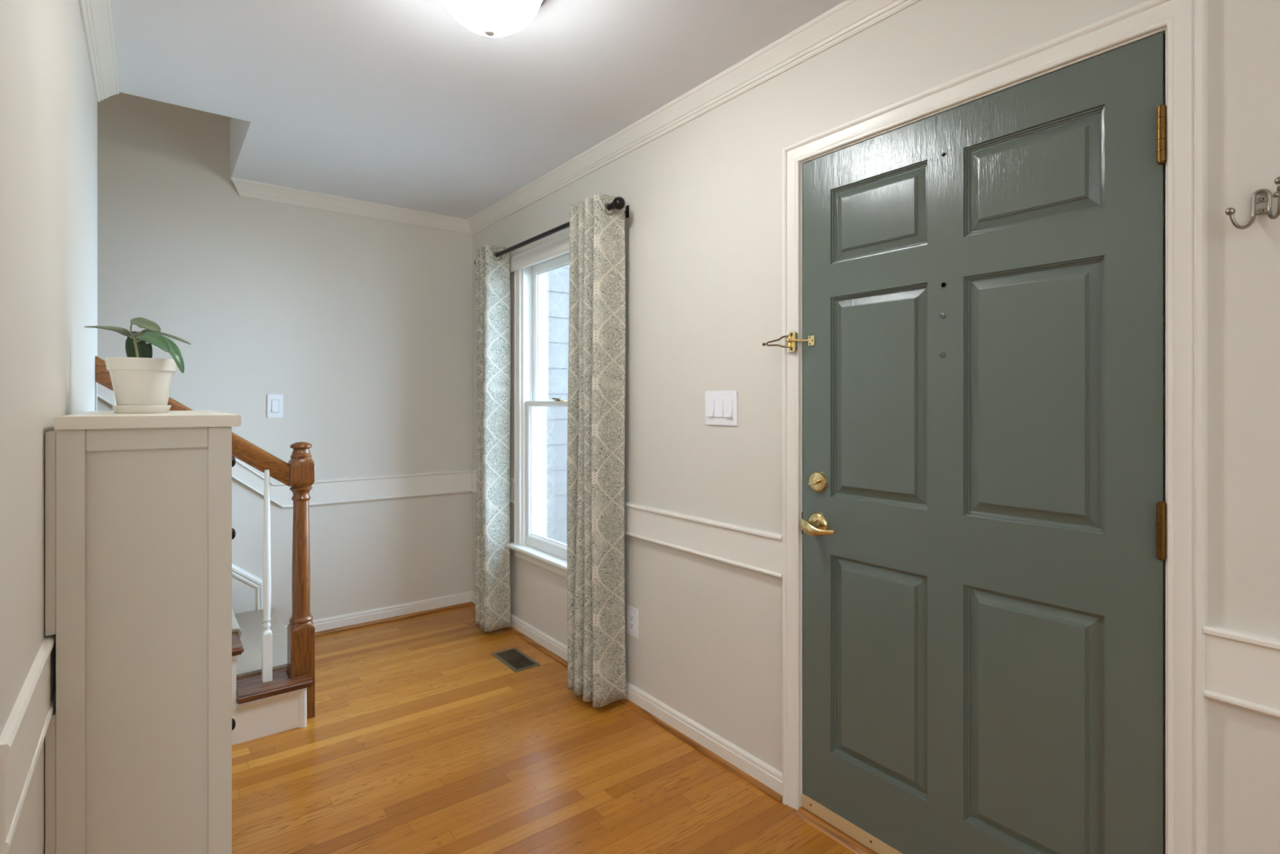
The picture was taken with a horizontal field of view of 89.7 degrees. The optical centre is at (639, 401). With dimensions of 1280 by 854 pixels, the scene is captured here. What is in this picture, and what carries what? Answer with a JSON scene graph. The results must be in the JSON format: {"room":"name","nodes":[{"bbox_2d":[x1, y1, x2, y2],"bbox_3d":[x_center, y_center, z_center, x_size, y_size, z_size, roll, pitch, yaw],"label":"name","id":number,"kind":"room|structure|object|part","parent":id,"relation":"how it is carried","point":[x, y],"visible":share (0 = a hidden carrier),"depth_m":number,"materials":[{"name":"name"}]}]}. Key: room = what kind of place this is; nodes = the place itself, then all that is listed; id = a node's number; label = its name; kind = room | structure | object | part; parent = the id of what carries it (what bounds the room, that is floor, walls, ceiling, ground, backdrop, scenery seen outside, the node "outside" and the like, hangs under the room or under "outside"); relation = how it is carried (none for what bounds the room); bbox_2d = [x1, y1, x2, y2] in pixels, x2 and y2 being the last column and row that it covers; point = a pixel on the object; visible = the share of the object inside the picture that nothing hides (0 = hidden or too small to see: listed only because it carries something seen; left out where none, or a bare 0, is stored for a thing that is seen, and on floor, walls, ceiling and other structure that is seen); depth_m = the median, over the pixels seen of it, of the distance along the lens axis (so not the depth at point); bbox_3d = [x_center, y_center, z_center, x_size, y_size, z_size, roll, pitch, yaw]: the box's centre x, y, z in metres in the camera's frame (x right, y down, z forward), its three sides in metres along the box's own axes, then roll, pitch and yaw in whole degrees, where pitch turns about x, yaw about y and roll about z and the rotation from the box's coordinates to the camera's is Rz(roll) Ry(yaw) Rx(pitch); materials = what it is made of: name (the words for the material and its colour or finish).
{"room":"entrance hall","nodes":[
{"label":"entrance hall","id":0,"kind":"room"},
{"bbox_2d":[0,0,97,853],"bbox_3d":[-1.417,0.074,1.493,0.140,2.440,2.032,0,0,-37],"label":"wall","id":1,"kind":"structure","parent":0,"point":[48,103],"depth_m":1.10,"materials":[{"name":"grey paint"}]},
{"bbox_2d":[0,633,56,853],"bbox_3d":[-1.388,0.502,1.581,0.014,0.139,1.927,0,0,-37],"label":"chair rail","id":2,"kind":"object","parent":1,"relation":"attached to","point":[22,737],"visible":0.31,"depth_m":0.94,"materials":[{"name":"white paint"}]},
{"bbox_2d":[78,0,119,102],"bbox_3d":[-1.336,-1.110,1.554,0.062,0.072,2.031,0,0,-37],"label":"crown molding","id":3,"kind":"structure","parent":1,"relation":"attached to","point":[95,15],"depth_m":2.00,"materials":[{"name":"white paint"}]},
{"bbox_2d":[97,92,472,625],"bbox_3d":[-3.208,-1.156,2.606,5.242,4.900,0.150,0,0,-37],"label":"wall","id":4,"kind":"structure","parent":0,"point":[362,326],"depth_m":3.54,"materials":[{"name":"grey paint"}]},
{"bbox_2d":[266,394,283,417],"bbox_3d":[-1.956,0.022,3.453,0.076,0.126,0.013,0,0,-37],"label":"light switch","id":5,"kind":"object","parent":4,"relation":"attached to","point":[274,402],"visible":1,"depth_m":3.45,"materials":[{"name":"white plastic"}]},
{"bbox_2d":[97,382,471,507],"bbox_3d":[-2.280,-0.279,3.202,3.042,1.702,0.022,0,0,-37],"label":"chair rail","id":6,"kind":"object","parent":4,"relation":"attached to","point":[344,490],"visible":0.59,"depth_m":3.71,"materials":[{"name":"white paint"}]},
{"bbox_2d":[284,591,471,631],"bbox_3d":[-1.523,1.252,3.782,1.136,0.083,0.014,0,0,-37],"label":"baseboard","id":7,"kind":"structure","parent":4,"relation":"attached to","point":[333,622],"depth_m":3.81,"materials":[{"name":"white paint"}]},
{"bbox_2d":[315,601,471,635],"bbox_3d":[-1.519,1.284,3.777,1.136,0.019,0.026,0,0,-37],"label":"trim","id":8,"kind":"structure","parent":4,"relation":"attached to","point":[440,609],"depth_m":3.80,"materials":[{"name":"white wood"}]},
{"bbox_2d":[110,0,845,219],"bbox_3d":[-1.185,-1.296,-0.058,5.242,0.300,6.540,0,0,-37],"label":"ceiling","id":9,"kind":"structure","parent":0,"point":[402,104],"depth_m":2.25,"materials":[{"name":"white paint"}]},
{"bbox_2d":[441,0,546,36],"bbox_3d":[-0.402,-1.064,1.723,0.334,0.164,0.334,0,0,-37],"label":"ceiling light","id":10,"kind":"object","parent":9,"relation":"attached to","point":[489,18],"visible":1,"depth_m":1.69,"materials":[{"name":"white glass"}]},
{"bbox_2d":[231,605,855,853],"bbox_3d":[-1.171,1.354,0.047,5.392,0.120,6.690,0,0,-37],"label":"floor","id":11,"kind":"structure","parent":0,"point":[419,739],"depth_m":2.25,"materials":[{"name":"brown wood"}]},
{"bbox_2d":[44,410,241,853],"bbox_3d":[-1.226,0.660,1.624,0.321,1.266,0.918,0,0,-37],"label":"cabinet","id":12,"kind":"object","parent":11,"relation":"on","point":[140,533],"visible":0.99,"depth_m":1.27,"materials":[{"name":"beige paint"}]},
{"bbox_3d":[-1.066,0.673,1.207,0.041,1.242,0.032,0,0,-37],"label":"post","id":13,"kind":"part","parent":12,"relation":"part of","materials":[{"name":"beige paint"}]},
{"bbox_2d":[84,317,191,413],"bbox_3d":[-1.218,-0.091,1.572,0.257,0.235,0.144,0,0,21],"label":"potted plant","id":14,"kind":"object","parent":12,"relation":"on","point":[141,383],"visible":1,"depth_m":1.54,"materials":[{"name":"green plant"}]},
{"bbox_3d":[-1.226,-0.124,1.571,0.019,0.067,0.007,0,0,-1],"label":"stem","id":15,"kind":"part","parent":14,"relation":"part of","materials":[{"name":"green plant"}]},
{"bbox_3d":[-1.214,-0.042,1.571,0.144,0.125,0.144,0,0,-37],"label":"pot","id":16,"kind":"part","parent":14,"relation":"part of","materials":[{"name":"white ceramic"}]},
{"bbox_3d":[-0.973,0.072,1.277,0.191,0.042,0.024,0,0,-37],"label":"rail","id":17,"kind":"part","parent":12,"relation":"part of","materials":[{"name":"beige paint"}]},
{"bbox_3d":[-0.976,0.624,1.282,0.200,1.100,0.010,0,0,-37],"label":"panel","id":18,"kind":"part","parent":12,"relation":"part of","materials":[{"name":"beige paint"}]},
{"bbox_3d":[-0.880,0.673,1.348,0.041,1.242,0.032,0,0,-37],"label":"post","id":19,"kind":"part","parent":12,"relation":"part of","materials":[{"name":"beige paint"}]},
{"bbox_3d":[-1.011,0.794,1.580,0.033,0.029,0.029,0,0,-37],"label":"knob","id":20,"kind":"part","parent":12,"relation":"part of","materials":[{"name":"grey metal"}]},
{"bbox_3d":[-1.011,0.325,1.580,0.033,0.029,0.029,0,0,-37],"label":"knob","id":21,"kind":"part","parent":12,"relation":"part of","materials":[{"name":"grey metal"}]},
{"bbox_3d":[-1.011,0.147,1.580,0.033,0.029,0.029,0,0,-37],"label":"knob","id":22,"kind":"part","parent":12,"relation":"part of","materials":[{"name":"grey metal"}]},
{"bbox_2d":[231,563,313,745],"bbox_3d":[-2.873,0.009,2.070,3.130,2.569,1.108,0,0,-37],"label":"staircase","id":23,"kind":"structure","parent":11,"relation":"on","point":[260,708],"depth_m":2.56,"materials":[{"name":"white paint"}]},
{"bbox_2d":[94,355,315,719],"bbox_3d":[-1.636,0.565,2.470,0.692,1.457,0.089,0,0,-37],"label":"stair railing","id":24,"kind":"object","parent":23,"relation":"on","point":[299,473],"visible":0.48,"depth_m":2.61,"materials":[{"name":"brown wood"}]},
{"bbox_3d":[-1.672,0.091,2.443,0.603,0.508,0.063,0,0,-37],"label":"handrail","id":25,"kind":"part","parent":24,"relation":"part of","materials":[{"name":"brown wood"}]},
{"bbox_3d":[-1.396,0.729,2.653,0.089,1.130,0.089,0,0,-37],"label":"newel post","id":26,"kind":"part","parent":24,"relation":"part of","materials":[{"name":"brown wood"}]},
{"bbox_3d":[-1.628,1.123,2.370,0.238,0.342,0.020,0,0,-37],"label":"panel","id":27,"kind":"part","parent":23,"relation":"part of","materials":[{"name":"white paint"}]},
{"bbox_3d":[-1.616,0.966,2.355,0.238,0.029,0.018,0,0,-37],"label":"panel moulding","id":28,"kind":"part","parent":23,"relation":"part of","materials":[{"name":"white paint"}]},
{"bbox_3d":[-1.438,1.215,2.514,0.238,0.157,0.020,0,0,-37],"label":"panel","id":29,"kind":"part","parent":23,"relation":"part of","materials":[{"name":"white paint"}]},
{"bbox_3d":[-1.427,1.215,2.499,0.238,0.157,0.018,0,0,-37],"label":"panel moulding","id":30,"kind":"part","parent":23,"relation":"part of","materials":[{"name":"white paint"}]},
{"bbox_2d":[491,647,540,671],"bbox_3d":[-0.626,1.291,3.235,0.138,0.005,0.280,0,0,-37],"label":"floor vent","id":31,"kind":"object","parent":11,"relation":"in","point":[514,659],"visible":1,"depth_m":3.23,"materials":[{"name":"grey metal"}]},
{"bbox_2d":[795,806,877,853],"bbox_3d":[0.836,1.287,1.709,0.185,0.012,0.918,0,0,-37],"label":"threshold","id":32,"kind":"object","parent":11,"relation":"on","point":[811,818],"visible":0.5,"depth_m":1.92,"materials":[{"name":"brown wood"}]},
{"bbox_2d":[472,0,1279,853],"bbox_3d":[0.917,-0.076,1.632,0.150,2.740,6.690,0,0,-37],"label":"wall","id":33,"kind":"structure","parent":0,"point":[704,197],"depth_m":2.16,"materials":[{"name":"grey paint"}]},
{"bbox_2d":[474,196,629,264],"bbox_3d":[-0.479,-0.818,3.230,0.141,0.060,1.469,0,0,-37],"label":"curtain rod","id":34,"kind":"object","parent":33,"relation":"attached to","point":[619,202],"visible":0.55,"depth_m":3.05,"materials":[{"name":"black metal"}]},
{"bbox_2d":[475,244,511,631],"bbox_3d":[-0.844,0.200,3.635,0.150,2.128,0.196,0,0,-40],"label":"curtain","id":35,"kind":"object","parent":34,"relation":"hanging from","point":[492,562],"visible":1,"depth_m":3.59,"materials":[{"name":"fabric"}]},
{"bbox_3d":[-0.515,-0.814,3.203,0.024,0.024,1.345,0,0,-37],"label":"rod","id":36,"kind":"part","parent":34,"relation":"part of","materials":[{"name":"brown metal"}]},
{"bbox_2d":[567,193,626,707],"bbox_3d":[-0.202,0.200,2.796,0.154,2.128,0.274,0,0,-37],"label":"curtain","id":37,"kind":"object","parent":34,"relation":"hanging from","point":[597,670],"visible":0.99,"depth_m":2.72,"materials":[{"name":"fabric"}]},
{"bbox_2d":[231,0,921,234],"bbox_3d":[0.378,-1.110,1.128,1.318,0.072,6.540,0,0,-37],"label":"crown molding","id":38,"kind":"structure","parent":33,"relation":"attached to","point":[849,18],"depth_m":2.57,"materials":[{"name":"white paint"}]},
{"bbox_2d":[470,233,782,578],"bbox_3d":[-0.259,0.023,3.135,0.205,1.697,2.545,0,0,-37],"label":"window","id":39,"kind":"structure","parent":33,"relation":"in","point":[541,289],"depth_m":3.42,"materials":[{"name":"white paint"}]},
{"bbox_3d":[-0.422,0.805,3.243,0.075,0.022,1.026,0,0,-37],"label":"sill","id":40,"kind":"part","parent":39,"relation":"part of","materials":[{"name":"white paint"}]},
{"bbox_2d":[509,234,569,272],"bbox_3d":[-0.443,-0.770,3.254,0.018,0.080,0.970,0,0,-37],"label":"window shade","id":41,"kind":"object","parent":39,"relation":"attached to","point":[561,246],"visible":0.62,"depth_m":3.34,"materials":[{"name":"white fabric"}]},
{"bbox_3d":[-0.380,0.395,3.275,0.035,0.798,0.822,0,0,-37],"label":"sash","id":42,"kind":"part","parent":39,"relation":"part of","materials":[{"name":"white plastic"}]},
{"bbox_3d":[-0.380,0.378,3.275,0.004,0.712,0.732,0,0,-37],"label":"glass pane","id":43,"kind":"part","parent":39,"relation":"part of","materials":[{"name":"white"}]},
{"bbox_3d":[-0.345,-0.371,3.301,0.035,0.780,0.822,0,0,-37],"label":"sash","id":44,"kind":"part","parent":39,"relation":"part of","materials":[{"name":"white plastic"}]},
{"bbox_3d":[-0.345,-0.361,3.302,0.004,0.708,0.732,0,0,-37],"label":"glass pane","id":45,"kind":"part","parent":39,"relation":"part of","materials":[{"name":"white"}]},
{"bbox_2d":[470,601,782,802],"bbox_3d":[-0.311,1.284,3.104,0.026,0.019,2.559,0,0,-37],"label":"trim","id":46,"kind":"structure","parent":33,"relation":"attached to","point":[770,792],"depth_m":2.45,"materials":[{"name":"brown wood"}]},
{"bbox_2d":[471,591,782,795],"bbox_3d":[-0.307,1.252,3.108,0.014,0.083,2.559,0,0,-37],"label":"baseboard","id":47,"kind":"structure","parent":33,"relation":"attached to","point":[748,763],"depth_m":2.45,"materials":[{"name":"white paint"}]},
{"bbox_2d":[626,604,638,638],"bbox_3d":[-0.033,0.938,2.752,0.009,0.124,0.082,0,0,-37],"label":"power outlet","id":48,"kind":"object","parent":33,"relation":"attached to","point":[632,612],"visible":1,"depth_m":2.75,"materials":[{"name":"white plastic"}]},
{"bbox_2d":[629,612,634,630],"bbox_3d":[-0.035,0.938,2.750,0.002,0.067,0.034,0,0,-37],"label":"receptacle","id":49,"kind":"object","parent":48,"relation":"attached to","point":[631,614],"depth_m":2.75,"materials":[{"name":"white plastic"}]},
{"bbox_2d":[705,390,737,426],"bbox_3d":[0.289,0.022,2.322,0.016,0.126,0.166,0,0,-37],"label":"light switch","id":50,"kind":"object","parent":33,"relation":"attached to","point":[721,406],"visible":1,"depth_m":2.31,"materials":[{"name":"white plastic"}]},
{"bbox_3d":[0.318,0.022,2.287,0.001,0.067,0.034,0,0,-37],"label":"switch frame","id":51,"kind":"part","parent":50,"relation":"part of","materials":[{"name":"white plastic"}]},
{"bbox_2d":[762,331,815,352],"bbox_3d":[0.465,-0.191,2.046,0.181,0.065,0.042,0,0,41],"label":"guard","id":52,"kind":"object","parent":33,"relation":"attached to","point":[792,340],"visible":1,"depth_m":2.04,"materials":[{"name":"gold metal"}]},
{"bbox_3d":[0.485,-0.191,2.045,0.013,0.065,0.028,0,0,-37],"label":"plate","id":53,"kind":"part","parent":52,"relation":"part of","materials":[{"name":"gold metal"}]},
{"bbox_2d":[800,32,1166,853],"bbox_3d":[0.783,0.262,1.664,0.113,2.031,0.919,0,0,-37],"label":"door","id":54,"kind":"structure","parent":33,"relation":"in","point":[984,520],"depth_m":1.58,"materials":[{"name":"wood"}]},
{"bbox_3d":[0.545,0.378,1.986,0.014,0.073,0.073,0,0,-37],"label":"lever handle","id":55,"kind":"part","parent":54,"relation":"part of","materials":[{"name":"gold metal"}]},
{"bbox_3d":[0.529,0.378,1.927,0.025,0.043,0.110,0,0,-45],"label":"lever","id":56,"kind":"part","parent":54,"relation":"part of","materials":[{"name":"gold metal"}]},
{"bbox_2d":[782,0,1207,853],"bbox_3d":[0.842,0.236,1.713,0.170,2.116,1.049,0,0,-37],"label":"door frame","id":57,"kind":"structure","parent":33,"relation":"attached to","point":[1184,23],"depth_m":1.29,"materials":[{"name":"white paint"}]},
{"bbox_2d":[1203,623,1279,718],"bbox_3d":[1.984,0.502,0.084,0.022,0.139,2.933,0,0,-37],"label":"chair rail","id":58,"kind":"object","parent":33,"relation":"attached to","point":[1242,668],"visible":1,"depth_m":1.21,"materials":[{"name":"white paint"}]},
{"bbox_2d":[1225,176,1279,229],"bbox_3d":[1.132,-0.361,1.181,0.053,0.080,0.080,0,0,-37],"label":"coat hook","id":59,"kind":"object","parent":33,"relation":"attached to","point":[1229,211],"visible":1,"depth_m":1.19,"materials":[{"name":"silver metal"}]}
]}

